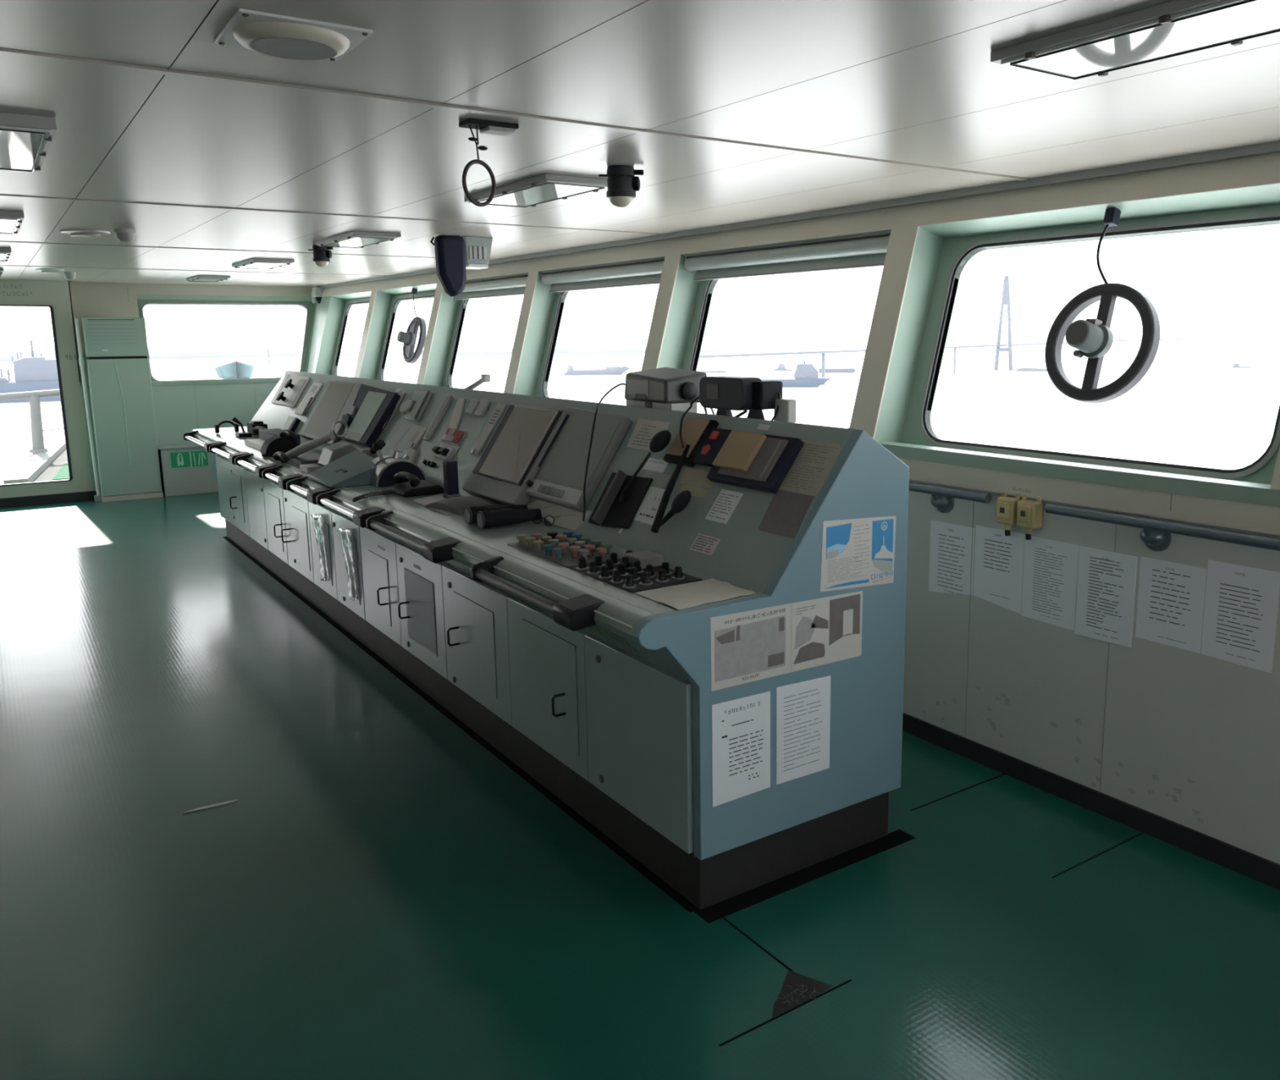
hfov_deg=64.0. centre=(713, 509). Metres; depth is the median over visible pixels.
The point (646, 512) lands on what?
sheet
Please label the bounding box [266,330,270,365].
mast
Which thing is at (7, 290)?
door sign
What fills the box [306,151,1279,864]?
wall
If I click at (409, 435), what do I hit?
module
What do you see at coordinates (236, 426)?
ear cup
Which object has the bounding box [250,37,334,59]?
grille
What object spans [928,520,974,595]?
notice
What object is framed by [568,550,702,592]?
button
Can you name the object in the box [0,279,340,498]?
wall
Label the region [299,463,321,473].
box
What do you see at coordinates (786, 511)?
sheet
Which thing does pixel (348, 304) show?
window
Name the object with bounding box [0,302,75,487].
door
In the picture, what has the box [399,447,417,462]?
box
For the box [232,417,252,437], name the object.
microphone
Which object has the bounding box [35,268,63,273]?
ceiling vent
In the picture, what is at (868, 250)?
roller blind
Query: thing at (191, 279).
diffuser
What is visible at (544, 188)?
recessed light
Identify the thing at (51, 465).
deck
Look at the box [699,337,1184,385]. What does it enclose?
bridge deck
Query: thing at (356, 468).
cover
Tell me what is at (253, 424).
charger
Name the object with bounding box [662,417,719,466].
panel
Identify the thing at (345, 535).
plastic film
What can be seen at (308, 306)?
window
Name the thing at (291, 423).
junction box
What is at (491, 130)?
socket
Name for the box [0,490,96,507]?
baseboard
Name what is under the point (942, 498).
handrail
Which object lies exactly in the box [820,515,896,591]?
poster
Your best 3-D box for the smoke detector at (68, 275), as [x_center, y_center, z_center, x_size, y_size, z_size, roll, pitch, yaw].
[-5.550,-2.015,8.799,0.096,0.061,0.095,-7,12,-35]
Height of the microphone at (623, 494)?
0.354 m
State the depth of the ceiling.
2.64 m
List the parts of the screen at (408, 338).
motor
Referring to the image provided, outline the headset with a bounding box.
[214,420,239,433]
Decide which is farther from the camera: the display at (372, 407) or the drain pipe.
the drain pipe
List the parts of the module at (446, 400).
trim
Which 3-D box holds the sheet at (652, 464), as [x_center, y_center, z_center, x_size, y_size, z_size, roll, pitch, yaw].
[-0.210,-0.162,3.727,0.031,0.040,0.135,-7,12,-35]
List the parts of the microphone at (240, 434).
stem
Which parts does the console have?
grab rail, grab rail, cabinet door, handle, grab rail, cabinet door, grab rail, cabinet door, handle, handle, cabinet door, grab rail, cabinet door, grab rail, cabinet door, cabinet door, handle, grab rail, handle, tag plate, cabinet door, switch knob, switch knob, handle, cabinet door, grab rail, cabinet door, handle, cabinet door, panel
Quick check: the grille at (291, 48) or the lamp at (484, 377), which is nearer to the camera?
the grille at (291, 48)
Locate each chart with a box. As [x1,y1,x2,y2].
[413,493,454,515]
[526,499,592,531]
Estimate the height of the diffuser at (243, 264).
0.007 m
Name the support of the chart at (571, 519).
on the console
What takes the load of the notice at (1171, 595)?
attached to the wall at (1191, 740)
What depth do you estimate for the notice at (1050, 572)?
3.61 m
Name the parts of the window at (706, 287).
frame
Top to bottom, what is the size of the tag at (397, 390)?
0.024 m
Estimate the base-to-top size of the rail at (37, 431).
1.057 m
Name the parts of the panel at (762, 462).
plate, plate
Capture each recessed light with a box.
[0,210,24,234]
[0,247,11,261]
[0,267,3,276]
[186,275,230,281]
[231,257,294,269]
[315,231,400,248]
[464,173,607,207]
[990,0,1279,79]
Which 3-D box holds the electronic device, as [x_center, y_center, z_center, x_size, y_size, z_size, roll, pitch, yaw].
[-0.327,-0.280,4.075,0.534,0.558,0.417,-4,11,-22]
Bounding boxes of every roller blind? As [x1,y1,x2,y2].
[453,273,528,300]
[540,257,664,292]
[682,231,890,280]
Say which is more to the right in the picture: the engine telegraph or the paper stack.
the engine telegraph
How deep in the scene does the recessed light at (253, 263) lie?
7.60 m
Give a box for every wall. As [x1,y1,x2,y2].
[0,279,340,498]
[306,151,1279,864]
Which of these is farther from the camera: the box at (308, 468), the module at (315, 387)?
the module at (315, 387)
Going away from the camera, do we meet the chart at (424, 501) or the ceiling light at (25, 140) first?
the ceiling light at (25, 140)
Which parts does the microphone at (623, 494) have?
bracket plate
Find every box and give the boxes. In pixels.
[282,416,300,431]
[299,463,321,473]
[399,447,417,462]
[404,390,432,422]
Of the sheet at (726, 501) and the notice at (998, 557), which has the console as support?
the sheet at (726, 501)
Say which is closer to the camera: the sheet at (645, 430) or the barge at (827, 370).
the sheet at (645, 430)
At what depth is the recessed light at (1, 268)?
8.22 m
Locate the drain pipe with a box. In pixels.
[75,318,101,502]
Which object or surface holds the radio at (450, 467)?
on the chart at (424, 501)
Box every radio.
[442,459,461,498]
[679,375,782,448]
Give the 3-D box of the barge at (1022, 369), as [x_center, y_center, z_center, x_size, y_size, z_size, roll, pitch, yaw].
[174.750,-76.549,557.097,17.878,2.000,19.962,-7,12,-35]
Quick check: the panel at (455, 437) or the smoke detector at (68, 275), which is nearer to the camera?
the panel at (455, 437)
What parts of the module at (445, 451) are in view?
lever, lever, lever, lever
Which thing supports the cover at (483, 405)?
on the console
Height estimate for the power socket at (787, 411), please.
0.125 m
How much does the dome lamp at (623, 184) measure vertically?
0.132 m
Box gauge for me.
[430,235,466,296]
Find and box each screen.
[396,288,426,364]
[1044,207,1160,403]
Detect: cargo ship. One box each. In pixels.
[0,328,60,403]
[563,364,630,375]
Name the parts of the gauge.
cord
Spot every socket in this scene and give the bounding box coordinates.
[479,125,515,135]
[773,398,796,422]
[995,492,1022,536]
[1016,494,1043,539]
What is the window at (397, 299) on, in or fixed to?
in the wall at (1191, 740)
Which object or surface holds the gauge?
hanging from the ceiling
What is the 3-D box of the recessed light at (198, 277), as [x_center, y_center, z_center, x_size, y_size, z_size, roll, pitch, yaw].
[-4.794,-2.187,9.678,0.270,0.031,0.680,-7,12,-35]
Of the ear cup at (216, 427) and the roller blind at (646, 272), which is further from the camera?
the ear cup at (216, 427)
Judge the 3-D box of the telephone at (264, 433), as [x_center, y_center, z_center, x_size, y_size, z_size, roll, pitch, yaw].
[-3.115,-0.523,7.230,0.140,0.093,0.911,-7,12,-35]
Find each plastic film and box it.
[311,514,328,581]
[338,528,357,600]
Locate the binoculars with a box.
[464,504,541,528]
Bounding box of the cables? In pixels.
[698,395,715,414]
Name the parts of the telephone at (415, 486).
coiled cord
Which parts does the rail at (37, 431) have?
rail, post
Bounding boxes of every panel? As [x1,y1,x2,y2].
[440,428,467,445]
[448,398,465,429]
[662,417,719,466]
[693,427,804,493]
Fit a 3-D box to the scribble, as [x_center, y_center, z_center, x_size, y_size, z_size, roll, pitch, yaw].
[-6.417,-1.533,10.243,0.157,0.050,0.001,-7,12,-35]
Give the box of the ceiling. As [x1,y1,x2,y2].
[0,0,1279,286]
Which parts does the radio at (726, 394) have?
bracket leg, bracket leg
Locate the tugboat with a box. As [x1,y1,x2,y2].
[773,363,792,370]
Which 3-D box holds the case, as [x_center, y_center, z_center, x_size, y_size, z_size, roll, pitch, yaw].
[-1.082,-0.030,4.423,0.328,0.050,0.197,9,14,44]
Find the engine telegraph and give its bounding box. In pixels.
[370,441,425,487]
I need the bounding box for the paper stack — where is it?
[244,438,265,449]
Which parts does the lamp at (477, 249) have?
glass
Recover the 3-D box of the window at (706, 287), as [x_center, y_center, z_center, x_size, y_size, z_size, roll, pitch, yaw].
[0.335,-0.834,5.143,0.272,0.892,1.635,-7,12,-35]
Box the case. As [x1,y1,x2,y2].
[424,496,498,515]
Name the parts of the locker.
panel, lid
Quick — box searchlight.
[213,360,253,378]
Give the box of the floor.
[0,492,1279,1079]
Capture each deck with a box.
[3,431,69,484]
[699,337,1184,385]
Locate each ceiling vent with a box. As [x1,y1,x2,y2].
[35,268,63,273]
[59,229,110,237]
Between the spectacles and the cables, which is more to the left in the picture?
the spectacles
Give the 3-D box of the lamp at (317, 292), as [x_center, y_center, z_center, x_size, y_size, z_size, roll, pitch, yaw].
[-4.497,-2.437,11.638,0.135,0.180,0.190,-7,12,-35]
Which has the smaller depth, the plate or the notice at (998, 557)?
the plate
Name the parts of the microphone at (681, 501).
stem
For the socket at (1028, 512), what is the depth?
3.60 m
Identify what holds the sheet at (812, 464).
on the console
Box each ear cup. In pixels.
[214,424,219,433]
[234,423,239,432]
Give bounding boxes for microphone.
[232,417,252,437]
[382,391,405,429]
[588,430,671,528]
[657,489,690,527]
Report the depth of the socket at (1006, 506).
3.66 m
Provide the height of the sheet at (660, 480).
0.044 m
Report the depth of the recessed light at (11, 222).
4.65 m
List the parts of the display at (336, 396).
panel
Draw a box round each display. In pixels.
[298,379,362,444]
[340,384,400,448]
[462,403,569,505]
[525,405,632,511]
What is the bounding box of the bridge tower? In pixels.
[993,275,1013,370]
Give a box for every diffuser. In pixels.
[0,125,50,171]
[0,217,20,233]
[0,252,8,261]
[189,277,228,281]
[234,261,292,268]
[319,235,397,247]
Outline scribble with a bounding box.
[66,354,83,359]
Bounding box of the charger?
[246,420,267,435]
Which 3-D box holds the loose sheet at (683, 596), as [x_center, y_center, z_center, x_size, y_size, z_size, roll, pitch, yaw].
[-0.049,0.239,2.945,0.280,0.008,0.233,-7,12,-35]
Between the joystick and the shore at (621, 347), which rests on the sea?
the shore at (621, 347)
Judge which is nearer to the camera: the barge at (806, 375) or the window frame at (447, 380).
the window frame at (447, 380)
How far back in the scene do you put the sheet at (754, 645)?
2.96 m
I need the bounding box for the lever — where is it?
[284,419,348,464]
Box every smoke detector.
[62,271,75,279]
[114,228,135,241]
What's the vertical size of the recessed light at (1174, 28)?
0.031 m
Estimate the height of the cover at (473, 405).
0.075 m
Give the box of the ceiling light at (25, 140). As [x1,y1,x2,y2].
[0,111,57,171]
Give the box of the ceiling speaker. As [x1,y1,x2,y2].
[213,8,373,61]
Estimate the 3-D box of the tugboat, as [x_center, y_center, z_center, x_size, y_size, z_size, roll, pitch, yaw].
[40.662,-82.882,593.253,13.581,4.000,13.152,-7,12,-35]
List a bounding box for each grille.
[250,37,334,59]
[443,463,447,479]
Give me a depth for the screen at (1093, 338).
3.59 m
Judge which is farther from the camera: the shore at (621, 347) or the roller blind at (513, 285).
the shore at (621, 347)
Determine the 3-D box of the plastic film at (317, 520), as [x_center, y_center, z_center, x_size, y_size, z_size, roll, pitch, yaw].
[-2.268,0.217,5.883,0.020,0.410,0.274,-7,12,-35]
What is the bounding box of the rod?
[650,444,689,533]
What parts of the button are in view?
rotary knob, rotary knob, rotary knob, rotary knob, rotary knob, rotary knob, rotary knob, rotary knob, rotary knob, rotary knob, rotary knob, rotary knob, rotary knob, rotary knob, rotary knob, rotary knob, rotary knob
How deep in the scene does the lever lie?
5.98 m
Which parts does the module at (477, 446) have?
knob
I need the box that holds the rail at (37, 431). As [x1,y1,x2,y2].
[0,389,63,459]
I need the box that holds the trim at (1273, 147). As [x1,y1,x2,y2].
[317,140,1279,288]
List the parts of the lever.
arm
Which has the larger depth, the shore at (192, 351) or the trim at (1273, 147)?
the shore at (192, 351)
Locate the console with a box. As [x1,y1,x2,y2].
[182,370,909,909]
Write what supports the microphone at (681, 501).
attached to the console
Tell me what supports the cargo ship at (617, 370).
on the sea
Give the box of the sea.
[0,332,1279,484]
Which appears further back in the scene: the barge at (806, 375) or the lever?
the barge at (806, 375)
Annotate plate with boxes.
[458,118,519,159]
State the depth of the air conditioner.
10.37 m
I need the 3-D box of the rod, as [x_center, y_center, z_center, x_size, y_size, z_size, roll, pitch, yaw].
[-0.148,-0.074,3.513,0.028,0.279,0.248,5,11,27]
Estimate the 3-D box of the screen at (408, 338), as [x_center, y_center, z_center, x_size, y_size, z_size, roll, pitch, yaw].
[-2.766,-1.671,9.294,0.233,0.680,0.430,-7,12,-35]
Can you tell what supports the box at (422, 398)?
on the console
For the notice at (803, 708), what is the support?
attached to the console
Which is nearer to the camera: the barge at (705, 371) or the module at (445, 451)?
the module at (445, 451)
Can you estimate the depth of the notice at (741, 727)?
2.92 m
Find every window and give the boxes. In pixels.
[137,299,314,381]
[330,297,369,375]
[375,291,435,380]
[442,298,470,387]
[534,291,568,397]
[681,279,848,428]
[900,204,1279,484]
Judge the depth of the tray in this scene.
3.48 m
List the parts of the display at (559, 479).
knob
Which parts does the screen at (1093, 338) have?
motor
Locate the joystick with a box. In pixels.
[360,440,385,458]
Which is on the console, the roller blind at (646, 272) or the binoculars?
the binoculars
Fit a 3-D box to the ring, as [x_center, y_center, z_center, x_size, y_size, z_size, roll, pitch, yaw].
[-0.623,-0.867,2.712,0.011,0.121,0.108,8,13,40]
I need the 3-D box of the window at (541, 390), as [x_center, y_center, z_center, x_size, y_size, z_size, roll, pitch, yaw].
[-0.703,-1.074,6.578,0.272,0.892,1.635,-7,12,-35]
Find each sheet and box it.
[626,418,671,450]
[633,485,665,524]
[635,578,755,609]
[642,457,668,472]
[642,470,671,488]
[679,484,708,497]
[680,466,713,488]
[689,533,720,555]
[705,488,743,524]
[710,591,862,691]
[757,489,813,538]
[778,440,843,496]
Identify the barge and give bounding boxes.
[696,370,725,373]
[760,354,831,386]
[818,368,856,373]
[1015,367,1047,371]
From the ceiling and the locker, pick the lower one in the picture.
the locker
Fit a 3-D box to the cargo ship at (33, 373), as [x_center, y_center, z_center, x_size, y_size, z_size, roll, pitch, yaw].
[-241.743,-49.763,351.336,55.245,25.000,16.862,-7,12,-35]
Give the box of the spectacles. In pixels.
[532,513,560,526]
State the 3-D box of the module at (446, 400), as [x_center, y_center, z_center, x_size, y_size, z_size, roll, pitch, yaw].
[-1.479,-0.495,5.513,0.092,0.234,0.232,4,11,25]
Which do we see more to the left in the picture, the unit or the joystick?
the unit
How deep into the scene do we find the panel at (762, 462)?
3.27 m
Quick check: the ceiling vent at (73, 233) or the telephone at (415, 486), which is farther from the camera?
the ceiling vent at (73, 233)
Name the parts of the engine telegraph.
ball knob, lever, plate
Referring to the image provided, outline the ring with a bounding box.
[462,159,496,206]
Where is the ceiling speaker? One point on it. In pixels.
(275, 35)
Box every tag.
[395,387,401,392]
[756,423,770,430]
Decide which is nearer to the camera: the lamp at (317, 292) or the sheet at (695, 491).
the sheet at (695, 491)
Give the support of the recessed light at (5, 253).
in the ceiling
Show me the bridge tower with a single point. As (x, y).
(1006, 290)
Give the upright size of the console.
1.363 m
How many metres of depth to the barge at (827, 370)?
552.07 m
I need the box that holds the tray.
[506,530,624,568]
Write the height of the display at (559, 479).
0.363 m
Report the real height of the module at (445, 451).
0.085 m
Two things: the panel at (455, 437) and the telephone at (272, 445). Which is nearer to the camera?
the panel at (455, 437)
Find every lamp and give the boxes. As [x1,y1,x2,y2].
[307,244,333,266]
[311,287,323,303]
[462,235,493,269]
[465,373,490,389]
[599,164,643,207]
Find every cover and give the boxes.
[307,449,376,488]
[465,399,479,414]
[474,399,490,416]
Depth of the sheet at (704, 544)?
3.26 m
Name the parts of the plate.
plate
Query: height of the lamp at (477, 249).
0.172 m
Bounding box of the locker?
[157,444,218,496]
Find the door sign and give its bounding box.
[0,282,44,298]
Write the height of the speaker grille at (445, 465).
0.070 m
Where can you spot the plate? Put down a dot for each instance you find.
(485, 126)
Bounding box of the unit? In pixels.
[315,441,359,466]
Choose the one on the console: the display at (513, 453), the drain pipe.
the display at (513, 453)
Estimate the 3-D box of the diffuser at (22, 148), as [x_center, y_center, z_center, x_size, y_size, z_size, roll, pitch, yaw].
[-2.023,-1.011,2.861,0.239,0.007,0.768,-7,12,-35]
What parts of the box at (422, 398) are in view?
trim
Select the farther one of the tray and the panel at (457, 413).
the panel at (457, 413)
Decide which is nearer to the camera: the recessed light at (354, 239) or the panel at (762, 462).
the panel at (762, 462)
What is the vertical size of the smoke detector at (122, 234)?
0.063 m
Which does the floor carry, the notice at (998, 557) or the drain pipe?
the drain pipe
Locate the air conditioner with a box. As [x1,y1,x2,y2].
[81,317,163,502]
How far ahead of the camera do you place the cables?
3.92 m
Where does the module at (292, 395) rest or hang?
on the console
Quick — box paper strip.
[183,799,238,813]
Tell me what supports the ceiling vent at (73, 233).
in the ceiling
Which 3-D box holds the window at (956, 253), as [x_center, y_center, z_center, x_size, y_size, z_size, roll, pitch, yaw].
[1.373,-0.593,3.708,0.272,0.892,1.635,-7,12,-35]
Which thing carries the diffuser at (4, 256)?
attached to the recessed light at (5, 253)
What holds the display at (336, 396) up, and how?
on the console
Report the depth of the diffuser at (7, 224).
4.80 m
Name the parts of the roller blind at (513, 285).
head rail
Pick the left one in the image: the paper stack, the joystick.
the paper stack
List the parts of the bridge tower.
leg, leg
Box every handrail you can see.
[908,481,991,512]
[1044,502,1279,551]
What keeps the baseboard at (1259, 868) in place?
attached to the wall at (1191, 740)
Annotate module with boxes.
[271,373,310,407]
[294,382,323,415]
[386,422,426,453]
[400,399,415,414]
[422,395,453,440]
[430,442,460,462]
[468,403,507,455]
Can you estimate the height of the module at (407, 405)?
0.086 m
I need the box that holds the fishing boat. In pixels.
[1231,363,1250,368]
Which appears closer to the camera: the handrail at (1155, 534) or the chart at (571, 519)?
the handrail at (1155, 534)
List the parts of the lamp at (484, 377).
arm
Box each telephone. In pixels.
[251,426,300,444]
[260,429,298,455]
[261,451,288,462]
[351,471,444,502]
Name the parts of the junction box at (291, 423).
plate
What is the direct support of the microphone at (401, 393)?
on the console
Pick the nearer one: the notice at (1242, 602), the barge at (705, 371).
the notice at (1242, 602)
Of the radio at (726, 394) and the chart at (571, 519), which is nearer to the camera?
the radio at (726, 394)
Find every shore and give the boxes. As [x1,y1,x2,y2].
[0,344,395,361]
[397,342,752,355]
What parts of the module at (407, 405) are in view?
handle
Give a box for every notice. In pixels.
[711,691,770,807]
[776,675,831,784]
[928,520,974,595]
[973,524,1024,613]
[1021,535,1079,631]
[1075,546,1137,647]
[1135,556,1207,653]
[1200,560,1279,673]
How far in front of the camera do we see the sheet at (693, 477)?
3.50 m
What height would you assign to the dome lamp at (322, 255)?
0.132 m
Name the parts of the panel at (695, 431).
plate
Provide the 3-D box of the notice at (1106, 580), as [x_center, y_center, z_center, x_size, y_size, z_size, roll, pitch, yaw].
[1.318,0.293,3.436,0.004,0.310,0.214,-7,12,-35]
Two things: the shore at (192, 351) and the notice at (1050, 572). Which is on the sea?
the shore at (192, 351)
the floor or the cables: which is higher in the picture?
the cables
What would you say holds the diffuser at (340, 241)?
attached to the recessed light at (354, 239)
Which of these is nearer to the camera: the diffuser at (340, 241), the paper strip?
the paper strip
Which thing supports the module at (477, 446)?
on the console
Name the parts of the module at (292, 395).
star knob, star knob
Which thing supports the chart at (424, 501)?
on the console
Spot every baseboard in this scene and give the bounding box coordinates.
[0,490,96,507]
[902,712,1279,890]

